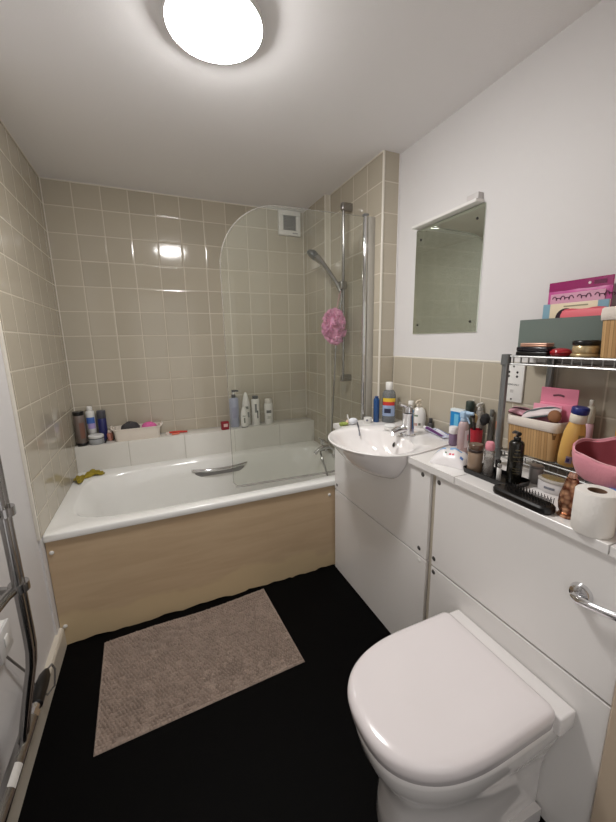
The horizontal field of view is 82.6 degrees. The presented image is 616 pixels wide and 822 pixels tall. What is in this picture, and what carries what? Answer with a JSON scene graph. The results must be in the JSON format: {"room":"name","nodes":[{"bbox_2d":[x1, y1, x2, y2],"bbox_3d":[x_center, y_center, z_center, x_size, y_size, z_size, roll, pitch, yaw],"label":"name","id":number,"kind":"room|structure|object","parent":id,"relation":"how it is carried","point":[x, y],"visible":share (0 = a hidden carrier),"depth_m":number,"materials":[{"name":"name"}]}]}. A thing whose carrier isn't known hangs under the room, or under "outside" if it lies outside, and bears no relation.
{"room":"bathroom","nodes":[
{"label":"bathroom","id":0,"kind":"room"},
{"bbox_2d":[0,122,77,785],"bbox_3d":[-1.012,0.056,0.846,0.200,2.293,2.980,-6,12,-23],"label":"wall","id":1,"kind":"structure","parent":0,"point":[29,311],"depth_m":1.51,"materials":[{"name":"beige tile"}]},
{"bbox_2d":[0,618,12,664],"bbox_3d":[-0.910,0.684,1.037,0.034,0.088,0.088,-6,12,-23],"label":"fused spur","id":2,"kind":"object","parent":1,"relation":"attached to","point":[6,639],"visible":1,"depth_m":1.04,"materials":[{"name":"white plastic"}]},
{"bbox_2d":[0,119,39,177],"bbox_3d":[-1.337,-1.248,1.559,0.006,0.006,0.985,-6,12,-23],"label":"trim","id":3,"kind":"structure","parent":1,"relation":"attached to","point":[0,119],"depth_m":1.69,"materials":[{"name":"beige tile"}]},
{"bbox_2d":[0,320,40,540],"bbox_3d":[-1.127,-0.314,1.279,0.012,1.733,0.010,-6,12,-23],"label":"trim","id":4,"kind":"structure","parent":1,"relation":"attached to","point":[2,343],"depth_m":1.35,"materials":[{"name":"beige plastic"}]},
{"bbox_2d":[0,456,55,821],"bbox_3d":[-0.790,0.526,0.851,0.146,1.158,0.768,-6,12,-23],"label":"towel rail","id":5,"kind":"object","parent":1,"relation":"attached to","point":[33,695],"visible":0.96,"depth_m":0.95,"materials":[{"name":"silver metal"}]},
{"bbox_2d":[7,628,66,821],"bbox_3d":[-0.708,1.203,0.677,0.024,0.100,2.034,-6,12,-23],"label":"baseboard","id":6,"kind":"structure","parent":1,"relation":"attached to","point":[59,645],"depth_m":1.23,"materials":[{"name":"beige paint"}]},
{"bbox_2d":[40,178,306,439],"bbox_3d":[-0.763,-0.302,2.611,2.100,2.293,0.120,-6,12,-23],"label":"wall","id":7,"kind":"structure","parent":0,"point":[139,283],"depth_m":2.40,"materials":[{"name":"beige tile"}]},
{"bbox_2d":[39,178,74,410],"bbox_3d":[-1.520,-0.574,2.152,0.005,1.553,0.005,-6,12,-23],"label":"trim","id":8,"kind":"structure","parent":7,"relation":"attached to","point":[39,178],"depth_m":2.12,"materials":[{"name":"beige tile"}]},
{"bbox_2d":[40,177,302,213],"bbox_3d":[-0.786,-1.409,2.317,1.637,0.006,0.006,-6,12,-23],"label":"trim","id":9,"kind":"structure","parent":7,"relation":"attached to","point":[40,177],"depth_m":2.22,"materials":[{"name":"beige tile"}]},
{"bbox_2d":[277,209,300,236],"bbox_3d":[-0.139,-1.390,2.596,0.170,0.170,0.029,-6,12,-23],"label":"fan","id":10,"kind":"object","parent":7,"relation":"attached to","point":[288,221],"visible":1,"depth_m":2.59,"materials":[{"name":"white plastic"}]},
{"bbox_2d":[303,230,306,414],"bbox_3d":[-0.025,-0.728,2.788,0.005,1.553,0.005,-6,12,-23],"label":"trim","id":11,"kind":"structure","parent":7,"relation":"attached to","point":[303,230],"depth_m":2.77,"materials":[{"name":"beige tile"}]},
{"bbox_2d":[74,417,313,472],"bbox_3d":[-0.724,0.493,2.631,1.637,0.724,0.150,-6,12,-23],"label":"wall ledge","id":12,"kind":"object","parent":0,"point":[212,440],"visible":0.35,"depth_m":2.47,"materials":[{"name":"white tile"}]},
{"bbox_2d":[72,411,87,446],"bbox_3d":[-1.431,0.110,2.202,0.061,0.220,0.061,-6,12,-23],"label":"shampoo bottle","id":13,"kind":"object","parent":12,"relation":"on","point":[78,416],"visible":1,"depth_m":2.18,"materials":[{"name":"black plastic"}]},
{"bbox_2d":[85,406,96,434],"bbox_3d":[-1.416,0.084,2.290,0.053,0.236,0.053,-6,12,-23],"label":"spray can","id":14,"kind":"object","parent":12,"relation":"on","point":[89,414],"visible":0.82,"depth_m":2.27,"materials":[{"name":"white plastic"}]},
{"bbox_2d":[88,433,104,444],"bbox_3d":[-1.362,0.180,2.255,0.089,0.060,0.088,-6,12,-23],"label":"lidded pot","id":15,"kind":"object","parent":12,"relation":"on","point":[96,438],"visible":1,"depth_m":2.22,"materials":[{"name":"grey plastic"}]},
{"bbox_2d":[96,410,107,440],"bbox_3d":[-1.358,0.095,2.318,0.053,0.203,0.053,-6,12,-23],"label":"bottle","id":16,"kind":"object","parent":12,"relation":"on","point":[101,414],"visible":0.87,"depth_m":2.30,"materials":[{"name":"blue plastic"}]},
{"bbox_2d":[110,421,162,441],"bbox_3d":[-1.152,0.133,2.374,0.322,0.099,0.136,-6,12,-23],"label":"tub","id":17,"kind":"object","parent":12,"relation":"on","point":[120,435],"visible":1,"depth_m":2.33,"materials":[{"name":"beige plastic"}]},
{"bbox_2d":[121,421,139,429],"bbox_3d":[-1.192,0.120,2.355,0.116,0.110,0.077,-6,12,-23],"label":"sponge","id":18,"kind":"object","parent":17,"relation":"in","point":[130,424],"visible":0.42,"depth_m":2.33,"materials":[{"name":"grey"}]},
{"bbox_2d":[221,421,228,429],"bbox_3d":[-0.608,0.105,2.564,0.052,0.060,0.035,-8,13,-31],"label":"soap box","id":19,"kind":"object","parent":12,"relation":"on","point":[224,424],"visible":1,"depth_m":2.55,"materials":[{"name":"red"}]},
{"bbox_2d":[229,390,239,426],"bbox_3d":[-0.549,-0.019,2.620,0.074,0.280,0.055,-6,12,-23],"label":"pump bottle","id":20,"kind":"object","parent":12,"relation":"on","point":[233,401],"visible":1,"depth_m":2.60,"materials":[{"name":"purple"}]},
{"bbox_2d":[241,406,247,427],"bbox_3d":[-0.474,0.043,2.615,0.055,0.157,0.042,-6,12,-23],"label":"shampoo bottle","id":21,"kind":"object","parent":12,"relation":"on","point":[244,415],"visible":1,"depth_m":2.60,"materials":[{"name":"white plastic"}]},
{"bbox_2d":[242,392,250,424],"bbox_3d":[-0.474,-0.019,2.683,0.062,0.252,0.050,-6,12,-23],"label":"bottle","id":22,"kind":"object","parent":12,"relation":"on","point":[245,402],"visible":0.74,"depth_m":2.66,"materials":[{"name":"white plastic"}]},
{"bbox_2d":[251,395,259,424],"bbox_3d":[-0.399,-0.005,2.674,0.062,0.226,0.050,-6,12,-23],"label":"shampoo bottle","id":23,"kind":"object","parent":12,"relation":"on","point":[255,406],"visible":1,"depth_m":2.66,"materials":[{"name":"white plastic"}]},
{"bbox_2d":[264,398,272,423],"bbox_3d":[-0.306,0.000,2.722,0.066,0.193,0.055,-6,12,-23],"label":"bottle","id":24,"kind":"object","parent":12,"relation":"on","point":[268,407],"visible":1,"depth_m":2.70,"materials":[{"name":"white plastic"}]},
{"bbox_2d":[18,564,545,821],"bbox_3d":[-0.102,1.135,1.470,2.250,0.100,3.200,-6,12,-23],"label":"floor","id":25,"kind":"structure","parent":0,"point":[286,746],"depth_m":1.19,"materials":[{"name":"black plastic"}]},
{"bbox_2d":[43,440,335,644],"bbox_3d":[-0.533,0.657,2.217,1.631,0.557,0.804,-6,12,-23],"label":"bathtub","id":26,"kind":"object","parent":25,"relation":"on","point":[126,546],"visible":0.94,"depth_m":1.85,"materials":[{"name":"white plastic"}]},
{"bbox_2d":[73,469,104,483],"bbox_3d":[-1.334,0.387,2.118,0.096,0.038,0.196,3,12,17],"label":"cleaning cloth","id":27,"kind":"object","parent":26,"relation":"on","point":[79,479],"visible":1,"depth_m":2.13,"materials":[{"name":"yellow fabric"}]},
{"bbox_2d":[314,437,334,456],"bbox_3d":[0.113,0.246,2.484,0.161,0.122,0.270,-6,12,-23],"label":"tap","id":28,"kind":"object","parent":26,"relation":"on","point":[326,445],"visible":0.7,"depth_m":2.48,"materials":[{"name":"silver metal"}]},
{"bbox_2d":[93,588,304,756],"bbox_3d":[-0.477,1.051,1.555,0.782,0.044,0.512,-6,13,-26],"label":"bath mat","id":29,"kind":"object","parent":25,"relation":"on","point":[153,677],"visible":1,"depth_m":1.49,"materials":[{"name":"beige fabric"}]},
{"bbox_2d":[335,429,433,633],"bbox_3d":[0.476,0.568,1.781,0.371,0.870,0.752,-6,12,-23],"label":"vanity unit","id":30,"kind":"object","parent":25,"relation":"on","point":[383,525],"visible":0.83,"depth_m":1.61,"materials":[{"name":"white laminate"}]},
{"bbox_2d":[333,418,528,483],"bbox_3d":[0.490,0.139,1.641,0.384,0.025,0.869,-6,12,-23],"label":"countertop","id":31,"kind":"structure","parent":30,"relation":"on","point":[421,460],"depth_m":1.33,"materials":[{"name":"white laminate"}]},
{"bbox_2d":[373,396,378,421],"bbox_3d":[0.382,-0.011,1.961,0.033,0.147,0.033,-6,12,-23],"label":"bottle","id":32,"kind":"object","parent":31,"relation":"on","point":[376,399],"visible":1,"depth_m":1.95,"materials":[{"name":"blue plastic"}]},
{"bbox_2d":[328,423,448,478],"bbox_3d":[0.372,0.202,1.654,0.551,0.166,0.504,-6,12,-23],"label":"washbasin","id":33,"kind":"object","parent":31,"relation":"in","point":[376,452],"visible":0.86,"depth_m":1.61,"materials":[{"name":"white ceramic"}]},
{"bbox_2d":[414,399,425,427],"bbox_3d":[0.569,0.016,1.796,0.068,0.152,0.053,-2,11,-5],"label":"soap dispenser","id":34,"kind":"object","parent":33,"relation":"on","point":[420,414],"visible":0.81,"depth_m":1.78,"materials":[{"name":"white plastic"}]},
{"bbox_2d":[423,426,448,437],"bbox_3d":[0.602,0.097,1.665,0.032,0.024,0.170,-4,12,-16],"label":"toothpaste tube","id":35,"kind":"object","parent":33,"relation":"on","point":[427,428],"visible":0.99,"depth_m":1.66,"materials":[{"name":"white"}]},
{"bbox_2d":[382,382,395,422],"bbox_3d":[0.449,-0.049,1.945,0.073,0.225,0.055,5,13,26],"label":"mouthwash bottle","id":36,"kind":"object","parent":31,"relation":"on","point":[388,403],"visible":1,"depth_m":1.93,"materials":[{"name":"clear plastic"}]},
{"bbox_2d":[390,402,415,436],"bbox_3d":[0.445,0.037,1.638,0.132,0.164,0.072,-6,12,-23],"label":"tap","id":37,"kind":"object","parent":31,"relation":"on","point":[406,429],"visible":1,"depth_m":1.63,"materials":[{"name":"silver metal"}]},
{"bbox_2d":[429,448,467,469],"bbox_3d":[0.536,0.164,1.306,0.132,0.055,0.112,10,15,42],"label":"pack","id":38,"kind":"object","parent":31,"relation":"on","point":[450,457],"visible":0.92,"depth_m":1.28,"materials":[{"name":"white plastic"}]},
{"bbox_2d":[448,425,457,445],"bbox_3d":[0.626,0.107,1.511,0.037,0.084,0.037,-6,12,-23],"label":"bottle","id":39,"kind":"object","parent":31,"relation":"on","point":[453,430],"visible":0.92,"depth_m":1.50,"materials":[{"name":"purple plastic"}]},
{"bbox_2d":[450,408,465,425],"bbox_3d":[0.687,0.059,1.608,0.026,0.139,0.067,-8,13,-30],"label":"carton","id":40,"kind":"object","parent":31,"relation":"on","point":[455,418],"visible":0.46,"depth_m":1.60,"materials":[{"name":"blue cardboard"}]},
{"bbox_2d":[456,411,474,452],"bbox_3d":[0.620,0.087,1.387,0.048,0.173,0.060,-6,12,-23],"label":"spray bottle","id":41,"kind":"object","parent":31,"relation":"on","point":[463,426],"visible":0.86,"depth_m":1.38,"materials":[{"name":"pink plastic"}]},
{"bbox_2d":[465,401,474,442],"bbox_3d":[0.708,0.048,1.542,0.035,0.185,0.035,-6,12,-23],"label":"oil bottle","id":42,"kind":"object","parent":31,"relation":"on","point":[470,405],"visible":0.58,"depth_m":1.52,"materials":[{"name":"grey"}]},
{"bbox_2d":[470,428,482,442],"bbox_3d":[0.701,0.116,1.462,0.049,0.083,0.049,-6,12,-23],"label":"cup","id":43,"kind":"object","parent":31,"relation":"on","point":[476,435],"visible":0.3,"depth_m":1.44,"materials":[{"name":"red plastic"}]},
{"bbox_2d":[480,413,489,429],"bbox_3d":[0.720,0.081,1.443,0.036,0.148,0.049,-6,12,-23],"label":"makeup brush","id":44,"kind":"object","parent":43,"relation":"in","point":[485,418],"visible":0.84,"depth_m":1.42,"materials":[{"name":"black"}]},
{"bbox_2d":[487,409,493,440],"bbox_3d":[0.757,0.075,1.454,0.021,0.165,0.021,-6,12,-23],"label":"bottle","id":45,"kind":"object","parent":31,"relation":"on","point":[491,422],"visible":0.71,"depth_m":1.45,"materials":[{"name":"grey plastic"}]},
{"bbox_2d":[425,475,435,619],"bbox_3d":[0.483,0.651,1.369,0.018,0.870,0.023,-6,12,-23],"label":"strip","id":46,"kind":"object","parent":25,"relation":"on","point":[434,476],"visible":0.14,"depth_m":1.34,"materials":[{"name":"beige laminate"}]},
{"bbox_2d":[347,610,575,821],"bbox_3d":[0.365,0.940,0.988,0.521,0.457,0.378,-6,12,-23],"label":"toilet","id":47,"kind":"object","parent":25,"relation":"on","point":[451,726],"visible":1,"depth_m":0.88,"materials":[{"name":"white ceramic"}]},
{"bbox_2d":[428,476,615,821],"bbox_3d":[0.754,0.688,1.158,0.371,0.870,0.582,-6,12,-23],"label":"cistern","id":48,"kind":"object","parent":25,"relation":"on","point":[511,574],"visible":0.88,"depth_m":0.95,"materials":[{"name":"white laminate"}]},
{"bbox_2d":[454,460,615,554],"bbox_3d":[0.753,0.253,1.050,0.384,0.025,0.440,-6,12,-23],"label":"countertop","id":49,"kind":"structure","parent":48,"relation":"on","point":[476,485],"depth_m":0.99,"materials":[{"name":"white laminate"}]},
{"bbox_2d":[463,464,529,488],"bbox_3d":[0.614,0.212,1.153,0.096,0.018,0.188,-6,12,-23],"label":"tray","id":50,"kind":"object","parent":49,"relation":"on","point":[525,482],"visible":0.52,"depth_m":1.13,"materials":[{"name":"black plastic"}]},
{"bbox_2d":[467,442,483,472],"bbox_3d":[0.569,0.159,1.193,0.049,0.098,0.048,-6,12,-23],"label":"candle jar","id":51,"kind":"object","parent":50,"relation":"on","point":[475,449],"visible":0.9,"depth_m":1.18,"materials":[{"name":"brown glass"}]},
{"bbox_2d":[482,441,494,476],"bbox_3d":[0.594,0.156,1.150,0.033,0.119,0.033,-6,12,-23],"label":"bottle","id":52,"kind":"object","parent":50,"relation":"on","point":[488,463],"visible":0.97,"depth_m":1.14,"materials":[{"name":"clear plastic"}]},
{"bbox_2d":[494,459,501,477],"bbox_3d":[0.618,0.188,1.142,0.018,0.060,0.018,-6,12,-23],"label":"tube","id":53,"kind":"object","parent":50,"relation":"on","point":[497,461],"visible":0.56,"depth_m":1.14,"materials":[{"name":"black plastic"}]},
{"bbox_2d":[496,463,501,480],"bbox_3d":[0.609,0.195,1.118,0.014,0.056,0.014,-6,12,-23],"label":"lip balm","id":54,"kind":"object","parent":50,"relation":"on","point":[499,469],"visible":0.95,"depth_m":1.11,"materials":[{"name":"white plastic"}]},
{"bbox_2d":[505,430,524,483],"bbox_3d":[0.646,0.143,1.096,0.043,0.165,0.050,-6,12,-23],"label":"pump bottle","id":55,"kind":"object","parent":50,"relation":"on","point":[516,448],"visible":1,"depth_m":1.08,"materials":[{"name":"black plastic"}]},
{"bbox_2d":[493,482,555,514],"bbox_3d":[0.601,0.236,0.983,0.052,0.041,0.172,-5,12,-21],"label":"brush","id":56,"kind":"object","parent":49,"relation":"on","point":[532,501],"visible":1,"depth_m":0.96,"materials":[{"name":"black plastic"}]},
{"bbox_2d":[528,463,543,483],"bbox_3d":[0.722,0.199,1.110,0.039,0.058,0.039,-6,12,-23],"label":"pot","id":57,"kind":"object","parent":49,"relation":"on","point":[535,469],"visible":0.92,"depth_m":1.10,"materials":[{"name":"grey plastic"}]},
{"bbox_2d":[537,474,564,495],"bbox_3d":[0.729,0.219,1.042,0.054,0.045,0.086,-7,13,-29],"label":"tin","id":58,"kind":"object","parent":49,"relation":"on","point":[550,484],"visible":0.85,"depth_m":1.03,"materials":[{"name":"white"}]},
{"bbox_2d":[492,354,615,483],"bbox_3d":[0.850,0.035,1.049,0.165,0.396,0.532,-6,12,-23],"label":"wire rack","id":59,"kind":"object","parent":49,"relation":"on","point":[551,361],"visible":0.54,"depth_m":1.20,"materials":[{"name":"grey metal"}]},
{"bbox_2d":[516,347,555,355],"bbox_3d":[0.750,-0.197,1.155,0.048,0.028,0.104,-6,12,-23],"label":"palette","id":60,"kind":"object","parent":59,"relation":"on","point":[529,351],"visible":0.79,"depth_m":1.14,"materials":[{"name":"black plastic"}]},
{"bbox_2d":[520,343,554,346],"bbox_3d":[0.749,-0.217,1.147,0.040,0.012,0.088,-6,12,-23],"label":"compact case","id":61,"kind":"object","parent":60,"relation":"on","point":[522,344],"visible":1,"depth_m":1.13,"materials":[{"name":"gold"}]},
{"bbox_2d":[507,413,568,461],"bbox_3d":[0.784,0.084,1.199,0.103,0.128,0.181,-6,12,-23],"label":"bamboo basket","id":62,"kind":"object","parent":59,"relation":"on","point":[542,439],"visible":0.64,"depth_m":1.15,"materials":[{"name":"beige wood"}]},
{"bbox_2d":[508,406,537,419],"bbox_3d":[0.764,0.009,1.231,0.042,0.040,0.115,-7,13,-29],"label":"pouch","id":63,"kind":"object","parent":62,"relation":"in","point":[516,410],"visible":0.61,"depth_m":1.24,"materials":[{"name":"pink"}]},
{"bbox_2d":[521,406,561,418],"bbox_3d":[0.773,0.010,1.168,0.044,0.057,0.119,-8,13,-31],"label":"pouch","id":64,"kind":"object","parent":62,"relation":"on","point":[537,412],"visible":0.91,"depth_m":1.16,"materials":[{"name":"white"}]},
{"bbox_2d":[533,403,562,422],"bbox_3d":[0.795,0.034,1.171,0.012,0.112,0.090,-7,13,-26],"label":"pack","id":65,"kind":"object","parent":62,"relation":"in","point":[536,405],"visible":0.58,"depth_m":1.17,"materials":[{"name":"pink plastic"}]},
{"bbox_2d":[548,410,561,422],"bbox_3d":[0.787,0.028,1.121,0.034,0.063,0.046,5,13,26],"label":"brush","id":66,"kind":"object","parent":62,"relation":"on","point":[554,416],"visible":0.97,"depth_m":1.10,"materials":[{"name":"brown"}]},
{"bbox_2d":[540,387,579,422],"bbox_3d":[0.819,0.009,1.152,0.012,0.168,0.110,-7,13,-29],"label":"pack","id":67,"kind":"object","parent":62,"relation":"in","point":[565,398],"visible":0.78,"depth_m":1.13,"materials":[{"name":"pink cardboard"}]},
{"bbox_2d":[518,315,602,353],"bbox_3d":[0.833,-0.241,1.138,0.072,0.118,0.268,-6,12,-23],"label":"box","id":68,"kind":"object","parent":59,"relation":"on","point":[561,332],"visible":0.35,"depth_m":1.11,"materials":[{"name":"grey cardboard"}]},
{"bbox_2d":[542,299,610,318],"bbox_3d":[0.834,-0.262,1.109,0.009,0.158,0.189,-6,12,-23],"label":"palette","id":69,"kind":"object","parent":68,"relation":"in","point":[551,310],"visible":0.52,"depth_m":1.11,"materials":[{"name":"beige cardboard"}]},
{"bbox_2d":[542,304,550,318],"bbox_3d":[0.797,-0.276,1.183,0.001,0.158,0.022,-6,12,-23],"label":"print","id":70,"kind":"object","parent":69,"relation":"attached to","point":[546,308],"depth_m":1.17,"materials":[{"name":"blue"}]},
{"bbox_2d":[563,304,587,306],"bbox_3d":[0.832,-0.329,1.090,0.001,0.004,0.070,-6,12,-23],"label":"print","id":71,"kind":"object","parent":69,"relation":"attached to","point":[564,305],"depth_m":1.09,"materials":[{"name":"beige paper"}]},
{"bbox_2d":[598,299,609,306],"bbox_3d":[0.863,-0.248,1.036,0.001,0.158,0.028,-6,12,-23],"label":"print","id":72,"kind":"object","parent":69,"relation":"attached to","point":[602,302],"depth_m":1.02,"materials":[{"name":"blue paper"}]},
{"bbox_2d":[548,274,615,306],"bbox_3d":[0.854,-0.299,1.111,0.018,0.226,0.196,-6,12,-23],"label":"packet","id":73,"kind":"object","parent":68,"relation":"in","point":[600,287],"visible":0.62,"depth_m":1.09,"materials":[{"name":"pink cardboard"}]},
{"bbox_2d":[553,290,615,300],"bbox_3d":[0.849,-0.357,1.087,0.003,0.015,0.178,-6,12,-23],"label":"print","id":74,"kind":"object","parent":73,"relation":"attached to","point":[569,295],"depth_m":1.09,"materials":[{"name":"pink paper"}]},
{"bbox_2d":[594,278,606,283],"bbox_3d":[0.871,-0.387,1.043,0.001,0.011,0.033,-6,12,-23],"label":"print","id":75,"kind":"object","parent":73,"relation":"on","point":[596,280],"depth_m":1.04,"materials":[{"name":"pink"}]},
{"bbox_2d":[560,306,605,317],"bbox_3d":[0.836,-0.244,1.071,0.016,0.140,0.132,-6,12,-23],"label":"pouch","id":76,"kind":"object","parent":68,"relation":"in","point":[592,311],"visible":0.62,"depth_m":1.06,"materials":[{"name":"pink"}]},
{"bbox_2d":[549,348,571,356],"bbox_3d":[0.780,-0.182,1.081,0.058,0.026,0.058,-6,12,-23],"label":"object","id":77,"kind":"object","parent":59,"relation":"on","point":[558,352],"visible":0.96,"depth_m":1.06,"materials":[{"name":"red plastic"}]},
{"bbox_2d":[557,405,589,466],"bbox_3d":[0.803,0.078,1.061,0.052,0.189,0.064,-9,14,-36],"label":"lotion bottle","id":78,"kind":"object","parent":59,"relation":"on","point":[575,429],"visible":0.92,"depth_m":1.04,"materials":[{"name":"yellow plastic"}]},
{"bbox_2d":[570,340,600,357],"bbox_3d":[0.808,-0.181,1.020,0.070,0.048,0.070,-6,12,-23],"label":"jar","id":79,"kind":"object","parent":59,"relation":"on","point":[581,348],"visible":0.98,"depth_m":0.99,"materials":[{"name":"gold metal"}]},
{"bbox_2d":[585,400,595,437],"bbox_3d":[0.884,0.063,1.107,0.027,0.200,0.027,-6,12,-23],"label":"bottle","id":80,"kind":"object","parent":59,"relation":"on","point":[591,417],"visible":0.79,"depth_m":1.09,"materials":[{"name":"pink"}]},
{"bbox_2d":[572,436,615,488],"bbox_3d":[0.831,0.139,0.932,0.152,0.123,0.221,-6,12,-23],"label":"bowl","id":81,"kind":"object","parent":59,"relation":"on","point":[594,460],"visible":0.99,"depth_m":0.98,"materials":[{"name":"pink plastic"}]},
{"bbox_2d":[600,306,615,357],"bbox_3d":[0.883,-0.205,0.906,0.117,0.135,0.189,-6,12,-23],"label":"bamboo basket","id":82,"kind":"object","parent":59,"relation":"on","point":[608,315],"visible":1,"depth_m":0.94,"materials":[{"name":"beige wood"}]},
{"bbox_2d":[557,472,579,519],"bbox_3d":[0.668,0.213,0.892,0.049,0.118,0.049,-6,12,-23],"label":"bottle","id":83,"kind":"object","parent":49,"relation":"on","point":[566,495],"visible":0.8,"depth_m":0.88,"materials":[{"name":"gold metal"}]},
{"bbox_2d":[570,484,615,539],"bbox_3d":[0.673,0.234,0.824,0.083,0.102,0.083,-6,12,-23],"label":"toilet roll","id":84,"kind":"object","parent":49,"relation":"on","point":[593,514],"visible":1,"depth_m":0.80,"materials":[{"name":"white paper"}]},
{"bbox_2d":[569,582,615,621],"bbox_3d":[0.654,0.448,0.810,0.043,0.052,0.116,-6,12,-23],"label":"flush lever","id":85,"kind":"object","parent":48,"relation":"attached to","point":[580,594],"visible":1,"depth_m":0.82,"materials":[{"name":"silver metal"}]},
{"bbox_2d":[609,544,615,558],"bbox_3d":[0.852,0.295,0.828,0.384,0.025,0.048,-6,12,-23],"label":"countertop","id":86,"kind":"structure","parent":48,"relation":"on","point":[612,553],"depth_m":0.77,"materials":[{"name":"white"}]},
{"bbox_2d":[0,0,601,212],"bbox_3d":[-0.143,-1.210,1.000,2.250,0.100,3.200,-6,12,-23],"label":"ceiling","id":87,"kind":"structure","parent":0,"point":[98,92],"depth_m":1.32,"materials":[{"name":"white paint"}]},
{"bbox_2d":[162,0,262,63],"bbox_3d":[-0.277,-1.132,1.043,0.286,0.066,0.286,-6,12,-23],"label":"ceiling lamp","id":88,"kind":"object","parent":87,"relation":"attached to","point":[214,31],"visible":1,"depth_m":1.01,"materials":[{"name":"white plastic"}]},
{"bbox_2d":[303,152,382,450],"bbox_3d":[0.297,-0.294,2.479,0.263,2.293,0.970,-6,12,-23],"label":"wall","id":89,"kind":"structure","parent":0,"point":[364,189],"depth_m":2.32,"materials":[{"name":"beige tile"}]},
{"bbox_2d":[220,205,374,487],"bbox_3d":[-0.018,-0.315,1.896,0.842,1.450,0.033,-5,12,-21],"label":"screen","id":90,"kind":"object","parent":89,"relation":"attached to","point":[368,259],"visible":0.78,"depth_m":1.98,"materials":[{"name":"clear glass"}]},
{"bbox_2d":[324,194,326,440],"bbox_3d":[0.127,-0.576,2.476,0.008,1.733,0.008,-6,12,-23],"label":"trim","id":91,"kind":"structure","parent":89,"relation":"attached to","point":[324,194],"depth_m":2.44,"materials":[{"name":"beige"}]},
{"bbox_2d":[329,196,330,427],"bbox_3d":[0.160,-0.579,2.486,0.005,1.733,0.008,-6,12,-23],"label":"trim","id":92,"kind":"structure","parent":89,"relation":"attached to","point":[329,196],"depth_m":2.44,"materials":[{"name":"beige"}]},
{"bbox_2d":[338,202,352,380],"bbox_3d":[0.227,-0.716,2.192,0.085,1.059,0.073,-6,12,-23],"label":"shower rail","id":93,"kind":"object","parent":89,"relation":"attached to","point":[345,206],"visible":0.96,"depth_m":2.14,"materials":[{"name":"silver metal"}]},
{"bbox_2d":[307,249,341,292],"bbox_3d":[0.093,-0.890,2.222,0.084,0.290,0.290,-9,14,-36],"label":"handset","id":94,"kind":"object","parent":93,"relation":"attached to","point":[312,254],"visible":0.99,"depth_m":2.21,"materials":[{"name":"silver metal"}]},
{"bbox_2d":[331,291,341,431],"bbox_3d":[0.186,-0.277,2.322,0.018,0.986,0.162,-5,12,-20],"label":"shower hose","id":95,"kind":"object","parent":94,"relation":"hanging from","point":[341,291],"visible":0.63,"depth_m":2.36,"materials":[{"name":"silver metal"}]},
{"bbox_2d":[321,291,346,344],"bbox_3d":[0.163,-0.583,2.212,0.146,0.332,0.205,-6,12,-23],"label":"bath puff","id":96,"kind":"object","parent":93,"relation":"hanging from","point":[333,331],"visible":1,"depth_m":2.17,"materials":[{"name":"pink plastic"}]},
{"bbox_2d":[329,151,382,195],"bbox_3d":[0.263,-1.374,2.050,0.006,0.006,0.600,-6,12,-23],"label":"trim","id":97,"kind":"structure","parent":89,"relation":"attached to","point":[381,151],"depth_m":2.00,"materials":[{"name":"white plastic"}]},
{"bbox_2d":[378,150,384,403],"bbox_3d":[0.399,-0.642,1.918,0.010,1.393,0.010,-6,12,-23],"label":"trim","id":98,"kind":"structure","parent":89,"relation":"attached to","point":[383,171],"depth_m":1.89,"materials":[{"name":"white plastic"}]},
{"bbox_2d":[379,150,399,418],"bbox_3d":[0.453,-0.206,2.026,0.102,2.293,0.002,-6,12,-23],"label":"wall","id":99,"kind":"structure","parent":0,"point":[391,158],"depth_m":1.91,"materials":[{"name":"beige tile"}]},
{"bbox_2d":[392,0,615,471],"bbox_3d":[0.955,-0.042,1.164,0.130,2.293,2.009,-6,12,-23],"label":"wall","id":100,"kind":"structure","parent":0,"point":[538,143],"depth_m":1.27,"materials":[{"name":"white paint"}]},
{"bbox_2d":[392,153,400,395],"bbox_3d":[0.490,-0.651,1.952,0.007,1.393,0.006,-6,12,-23],"label":"trim","id":101,"kind":"structure","parent":100,"relation":"attached to","point":[400,153],"depth_m":1.91,"materials":[{"name":"white paint"}]},
{"bbox_2d":[412,191,483,229],"bbox_3d":[0.609,-0.887,1.567,0.044,0.040,0.385,-6,12,-23],"label":"light","id":102,"kind":"object","parent":100,"relation":"attached to","point":[475,199],"visible":1,"depth_m":1.50,"materials":[{"name":"white plastic"}]},
{"bbox_2d":[413,202,486,333],"bbox_3d":[0.631,-0.619,1.625,0.009,0.505,0.405,-6,12,-23],"label":"mirror","id":103,"kind":"object","parent":100,"relation":"attached to","point":[449,251],"visible":1,"depth_m":1.59,"materials":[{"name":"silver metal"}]},
{"bbox_2d":[393,356,615,368],"bbox_3d":[0.780,-0.191,1.379,0.010,0.008,1.428,-6,12,-23],"label":"trim","id":104,"kind":"structure","parent":100,"relation":"attached to","point":[393,356],"depth_m":1.48,"materials":[{"name":"white plastic"}]},
{"bbox_2d":[506,365,525,402],"bbox_3d":[0.792,-0.108,1.352,0.010,0.146,0.086,-6,12,-23],"label":"socket","id":105,"kind":"object","parent":100,"relation":"attached to","point":[516,377],"visible":0.66,"depth_m":1.34,"materials":[{"name":"white plastic"}]},
{"bbox_2d":[590,686,615,821],"bbox_3d":[0.944,0.047,0.721,0.512,2.293,0.130,-6,12,-23],"label":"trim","id":106,"kind":"structure","parent":100,"relation":"attached to","point":[604,805],"depth_m":0.82,"materials":[{"name":"beige wood"}]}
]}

